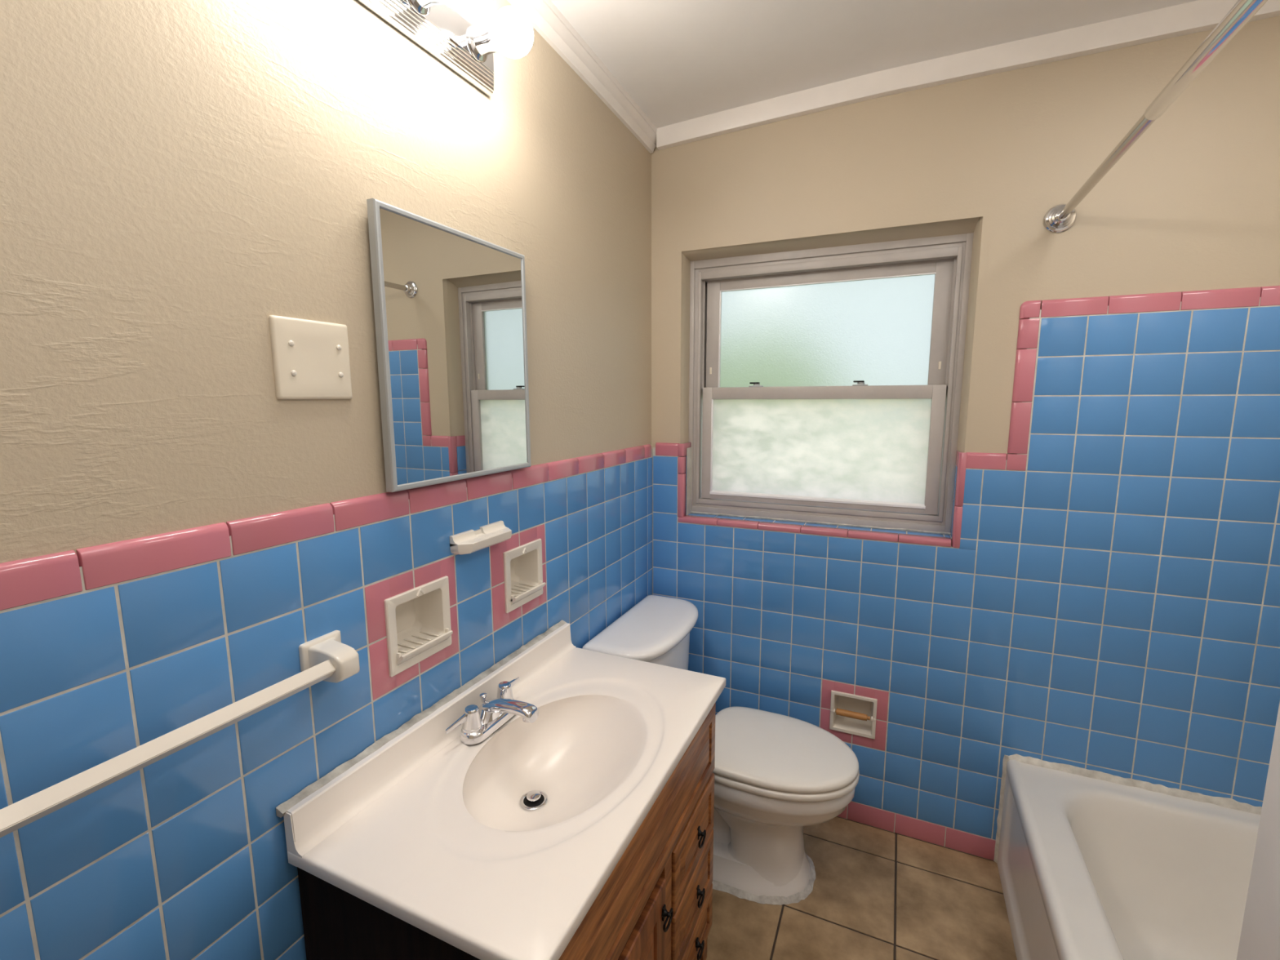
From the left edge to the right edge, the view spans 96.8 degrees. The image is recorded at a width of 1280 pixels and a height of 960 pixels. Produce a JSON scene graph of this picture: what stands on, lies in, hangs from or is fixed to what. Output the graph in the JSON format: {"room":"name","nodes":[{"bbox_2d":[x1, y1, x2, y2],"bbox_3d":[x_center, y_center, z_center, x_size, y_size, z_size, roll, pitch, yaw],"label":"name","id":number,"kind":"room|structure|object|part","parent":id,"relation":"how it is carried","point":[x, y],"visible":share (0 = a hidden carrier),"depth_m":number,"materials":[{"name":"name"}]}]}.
{"room":"bathroom","nodes":[
{"label":"bathroom","id":0,"kind":"room"},
{"bbox_2d":[0,0,652,959],"bbox_3d":[-0.594,0.110,0.961,0.161,2.500,2.950,4,9,24],"label":"wall","id":1,"kind":"structure","parent":0,"point":[178,177],"depth_m":0.81,"materials":[{"name":"beige paint"}]},
{"bbox_2d":[0,630,359,837],"bbox_3d":[-0.623,0.336,0.640,0.078,0.070,0.698,4,9,24],"label":"towel bar","id":2,"kind":"object","parent":1,"relation":"attached to","point":[325,658],"visible":1,"depth_m":0.71,"materials":[{"name":"white ceramic"}]},
{"bbox_3d":[-0.493,0.295,0.923,0.078,0.070,0.070,4,9,24],"label":"bar post","id":3,"kind":"part","parent":2,"relation":"part of","materials":[{"name":"white ceramic"}]},
{"bbox_2d":[268,315,351,399],"bbox_3d":[-0.518,-0.191,0.905,0.009,0.124,0.130,4,9,24],"label":"cover plate","id":4,"kind":"object","parent":1,"relation":"attached to","point":[311,358],"visible":1,"depth_m":0.90,"materials":[{"name":"beige plastic"}]},
{"bbox_2d":[383,575,453,676],"bbox_3d":[-0.458,0.285,1.141,0.084,0.152,0.161,4,9,24],"label":"soap dish","id":5,"kind":"object","parent":1,"relation":"attached to","point":[418,619],"visible":0.94,"depth_m":1.17,"materials":[{"name":"white ceramic"}]},
{"bbox_2d":[283,622,576,866],"bbox_3d":[-0.368,0.506,1.252,0.036,0.091,0.821,4,9,24],"label":"backsplash","id":6,"kind":"structure","parent":1,"relation":"attached to","point":[313,819],"depth_m":1.06,"materials":[{"name":"ceramic"}]},
{"bbox_2d":[355,0,533,96],"bbox_3d":[-0.351,-0.856,0.991,0.168,0.108,0.457,4,9,24],"label":"vanity light","id":7,"kind":"object","parent":1,"relation":"attached to","point":[437,27],"visible":1,"depth_m":1.08,"materials":[{"name":"silver metal"}]},
{"bbox_2d":[408,0,444,15],"bbox_3d":[-0.372,-0.857,0.994,0.050,0.060,0.060,4,9,24],"label":"socket","id":8,"kind":"object","parent":7,"relation":"attached to","point":[415,7],"depth_m":1.00,"materials":[{"name":"silver metal"}]},
{"bbox_3d":[-0.312,-0.853,0.967,0.076,0.081,0.081,4,9,24],"label":"bulb","id":9,"kind":"part","parent":7,"relation":"part of","materials":[{"name":"white glass"}]},
{"bbox_2d":[466,22,501,62],"bbox_3d":[-0.306,-0.877,1.136,0.050,0.060,0.060,4,9,24],"label":"socket","id":10,"kind":"object","parent":7,"relation":"attached to","point":[481,43],"depth_m":1.12,"materials":[{"name":"silver metal"}]},
{"bbox_3d":[-0.247,-0.874,1.109,0.076,0.081,0.081,4,9,24],"label":"bulb","id":11,"kind":"part","parent":7,"relation":"part of","materials":[{"name":"white glass"}]},
{"bbox_2d":[366,198,530,492],"bbox_3d":[-0.373,-0.256,1.194,0.030,0.504,0.427,4,9,24],"label":"mirror","id":12,"kind":"object","parent":1,"relation":"attached to","point":[450,310],"visible":1,"depth_m":1.13,"materials":[{"name":"grey mirror"}]},
{"bbox_2d":[449,520,511,555],"bbox_3d":[-0.345,0.129,1.266,0.046,0.040,0.169,4,9,24],"label":"toothbrush holder","id":13,"kind":"object","parent":1,"relation":"attached to","point":[469,541],"visible":1,"depth_m":1.24,"materials":[{"name":"white ceramic"}]},
{"bbox_2d":[502,538,545,613],"bbox_3d":[-0.314,0.239,1.452,0.084,0.153,0.155,4,9,24],"label":"soap dish","id":14,"kind":"object","parent":1,"relation":"attached to","point":[522,564],"visible":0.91,"depth_m":1.49,"materials":[{"name":"white ceramic"}]},
{"bbox_2d":[506,0,657,153],"bbox_3d":[-0.518,-1.030,0.762,0.033,0.106,2.750,4,9,24],"label":"trim","id":15,"kind":"structure","parent":1,"relation":"attached to","point":[544,15],"depth_m":1.56,"materials":[{"name":"white paint"}]},
{"bbox_2d":[706,816,1017,959],"bbox_3d":[0.384,1.467,0.708,2.280,0.120,3.050,4,9,24],"label":"floor","id":16,"kind":"structure","parent":0,"point":[877,894],"depth_m":1.68,"materials":[{"name":"beige tile"}]},
{"bbox_2d":[297,702,715,959],"bbox_3d":[-0.170,0.947,1.215,0.474,0.770,0.780,4,9,24],"label":"vanity cabinet","id":17,"kind":"object","parent":16,"relation":"on","point":[655,903],"visible":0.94,"depth_m":1.04,"materials":[{"name":"brown wood"}]},
{"bbox_2d":[275,619,725,959],"bbox_3d":[-0.173,0.578,1.170,0.484,0.226,0.827,4,9,24],"label":"sink","id":18,"kind":"object","parent":17,"relation":"in","point":[500,846],"visible":0.94,"depth_m":1.01,"materials":[{"name":"ceramic"}]},
{"bbox_2d":[445,676,538,744],"bbox_3d":[-0.285,0.500,1.212,0.145,0.066,0.239,4,9,24],"label":"faucet","id":19,"kind":"object","parent":18,"relation":"on","point":[480,722],"visible":1,"depth_m":1.19,"materials":[{"name":"silver metal"}]},
{"bbox_3d":[-0.370,0.490,1.150,0.008,0.018,0.060,5,10,32],"label":"lever","id":20,"kind":"part","parent":19,"relation":"part of","materials":[{"name":"silver metal"}]},
{"bbox_3d":[-0.350,0.498,1.181,0.045,0.052,0.045,4,9,24],"label":"handle","id":21,"kind":"part","parent":19,"relation":"part of","materials":[{"name":"silver metal"}]},
{"bbox_3d":[-0.342,0.489,1.241,0.017,0.048,0.017,4,9,24],"label":"lift rod","id":22,"kind":"part","parent":19,"relation":"part of","materials":[{"name":"silver metal"}]},
{"bbox_3d":[-0.304,0.483,1.279,0.045,0.052,0.045,4,9,24],"label":"handle","id":23,"kind":"part","parent":19,"relation":"part of","materials":[{"name":"silver metal"}]},
{"bbox_3d":[-0.280,0.487,1.208,0.132,0.040,0.042,4,9,24],"label":"spout","id":24,"kind":"part","parent":19,"relation":"part of","materials":[{"name":"silver metal"}]},
{"bbox_3d":[-0.296,0.467,1.312,0.008,0.018,0.060,2,9,16],"label":"lever","id":25,"kind":"part","parent":19,"relation":"part of","materials":[{"name":"silver metal"}]},
{"bbox_3d":[-0.042,1.046,0.988,0.016,0.420,0.439,4,9,24],"label":"door","id":26,"kind":"part","parent":17,"relation":"part of","materials":[{"name":"brown wood"}]},
{"bbox_3d":[0.053,0.880,1.144,0.017,0.044,0.047,4,9,24],"label":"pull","id":27,"kind":"part","parent":17,"relation":"part of","materials":[{"name":"black metal"}]},
{"bbox_3d":[0.015,0.958,1.132,0.027,0.770,0.780,4,9,24],"label":"frame","id":28,"kind":"part","parent":17,"relation":"part of","materials":[{"name":"brown wood"}]},
{"bbox_3d":[0.128,0.997,1.358,0.016,0.151,0.282,4,9,24],"label":"drawer","id":29,"kind":"part","parent":17,"relation":"part of","materials":[{"name":"brown wood"}]},
{"bbox_3d":[0.128,0.842,1.336,0.016,0.151,0.282,4,9,24],"label":"drawer","id":30,"kind":"part","parent":17,"relation":"part of","materials":[{"name":"brown wood"}]},
{"bbox_3d":[0.129,1.139,1.379,0.016,0.124,0.282,4,9,24],"label":"drawer","id":31,"kind":"part","parent":17,"relation":"part of","materials":[{"name":"brown wood"}]},
{"bbox_3d":[0.144,1.137,1.380,0.017,0.044,0.047,4,9,24],"label":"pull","id":32,"kind":"part","parent":17,"relation":"part of","materials":[{"name":"black metal"}]},
{"bbox_3d":[0.144,0.995,1.360,0.017,0.044,0.047,4,9,24],"label":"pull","id":33,"kind":"part","parent":17,"relation":"part of","materials":[{"name":"black metal"}]},
{"bbox_3d":[0.143,0.840,1.337,0.017,0.044,0.047,4,9,24],"label":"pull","id":34,"kind":"part","parent":17,"relation":"part of","materials":[{"name":"black metal"}]},
{"bbox_2d":[582,595,859,905],"bbox_3d":[0.285,0.861,1.835,0.790,0.760,0.514,4,9,24],"label":"toilet","id":35,"kind":"object","parent":16,"relation":"on","point":[776,775],"visible":0.53,"depth_m":1.72,"materials":[{"name":"white ceramic"}]},
{"bbox_3d":[0.040,0.488,1.894,0.253,0.037,0.514,4,9,24],"label":"tank lid","id":36,"kind":"part","parent":35,"relation":"part of","materials":[{"name":"white ceramic"}]},
{"bbox_3d":[0.033,0.676,1.924,0.210,0.353,0.468,4,9,24],"label":"tank","id":37,"kind":"part","parent":35,"relation":"part of","materials":[{"name":"white ceramic"}]},
{"bbox_3d":[0.429,0.831,1.764,0.470,0.030,0.376,4,9,24],"label":"seat lid","id":38,"kind":"part","parent":35,"relation":"part of","materials":[{"name":"white plastic"}]},
{"bbox_3d":[0.428,0.860,1.769,0.477,0.024,0.380,4,9,24],"label":"seat","id":39,"kind":"part","parent":35,"relation":"part of","materials":[{"name":"white plastic"}]},
{"bbox_2d":[993,754,1262,959],"bbox_3d":[1.247,1.147,1.111,0.774,0.393,1.226,4,9,24],"label":"bathtub","id":40,"kind":"object","parent":16,"relation":"on","point":[1092,864],"visible":0.97,"depth_m":1.54,"materials":[{"name":"white ceramic"}]},
{"bbox_2d":[551,0,1198,128],"bbox_3d":[0.376,-1.078,0.344,2.380,0.179,3.150,4,9,24],"label":"ceiling","id":41,"kind":"structure","parent":0,"point":[678,60],"depth_m":1.51,"materials":[{"name":"white paint"}]},
{"bbox_2d":[651,15,1279,860],"bbox_3d":[0.993,-0.023,1.855,2.300,2.500,0.212,4,9,24],"label":"wall","id":42,"kind":"structure","parent":0,"point":[1102,593],"depth_m":1.65,"materials":[{"name":"blue tile"}]},
{"bbox_2d":[688,232,973,534],"bbox_3d":[0.622,-0.326,2.023,0.909,0.954,0.117,4,9,24],"label":"window","id":43,"kind":"structure","parent":42,"relation":"in","point":[825,384],"depth_m":1.98,"materials":[{"name":"white glass"}]},
{"bbox_3d":[0.613,-0.110,2.022,0.746,0.361,0.004,4,9,24],"label":"glass pane","id":44,"kind":"part","parent":43,"relation":"part of","materials":[{"name":"glass"}]},
{"bbox_3d":[0.613,-0.118,2.018,0.814,0.423,0.024,4,9,24],"label":"sash","id":45,"kind":"part","parent":43,"relation":"part of","materials":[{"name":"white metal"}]},
{"bbox_3d":[0.626,-0.505,1.996,0.717,0.366,0.004,4,9,24],"label":"glass pane","id":46,"kind":"part","parent":43,"relation":"part of","materials":[{"name":"glass"}]},
{"bbox_3d":[0.626,-0.511,1.992,0.814,0.430,0.024,4,9,24],"label":"sash","id":47,"kind":"part","parent":43,"relation":"part of","materials":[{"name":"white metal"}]},
{"bbox_2d":[829,689,877,739],"bbox_3d":[0.752,0.811,2.001,0.150,0.146,0.081,4,9,24],"label":"toilet paper holder","id":48,"kind":"object","parent":42,"relation":"attached to","point":[850,713],"visible":1,"depth_m":2.00,"materials":[{"name":"white ceramic"}]},
{"bbox_2d":[656,0,1279,150],"bbox_3d":[0.954,-1.157,1.588,1.958,0.098,0.027,4,9,24],"label":"trim","id":49,"kind":"structure","parent":42,"relation":"attached to","point":[1200,15],"depth_m":1.59,"materials":[{"name":"white paint"}]},
{"bbox_2d":[1236,702,1279,959],"bbox_3d":[0.712,0.294,-0.348,0.887,2.500,1.624,4,9,24],"label":"wall partition","id":50,"kind":"structure","parent":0,"point":[1260,938],"depth_m":0.58,"materials":[{"name":"white paint"}]},
{"bbox_2d":[1043,0,1267,232],"bbox_3d":[0.905,-0.642,1.015,0.075,0.075,1.235,4,9,24],"label":"shower rod","id":51,"kind":"object","parent":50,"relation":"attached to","point":[1060,218],"visible":1,"depth_m":0.91,"materials":[{"name":"silver metal"}]}
]}

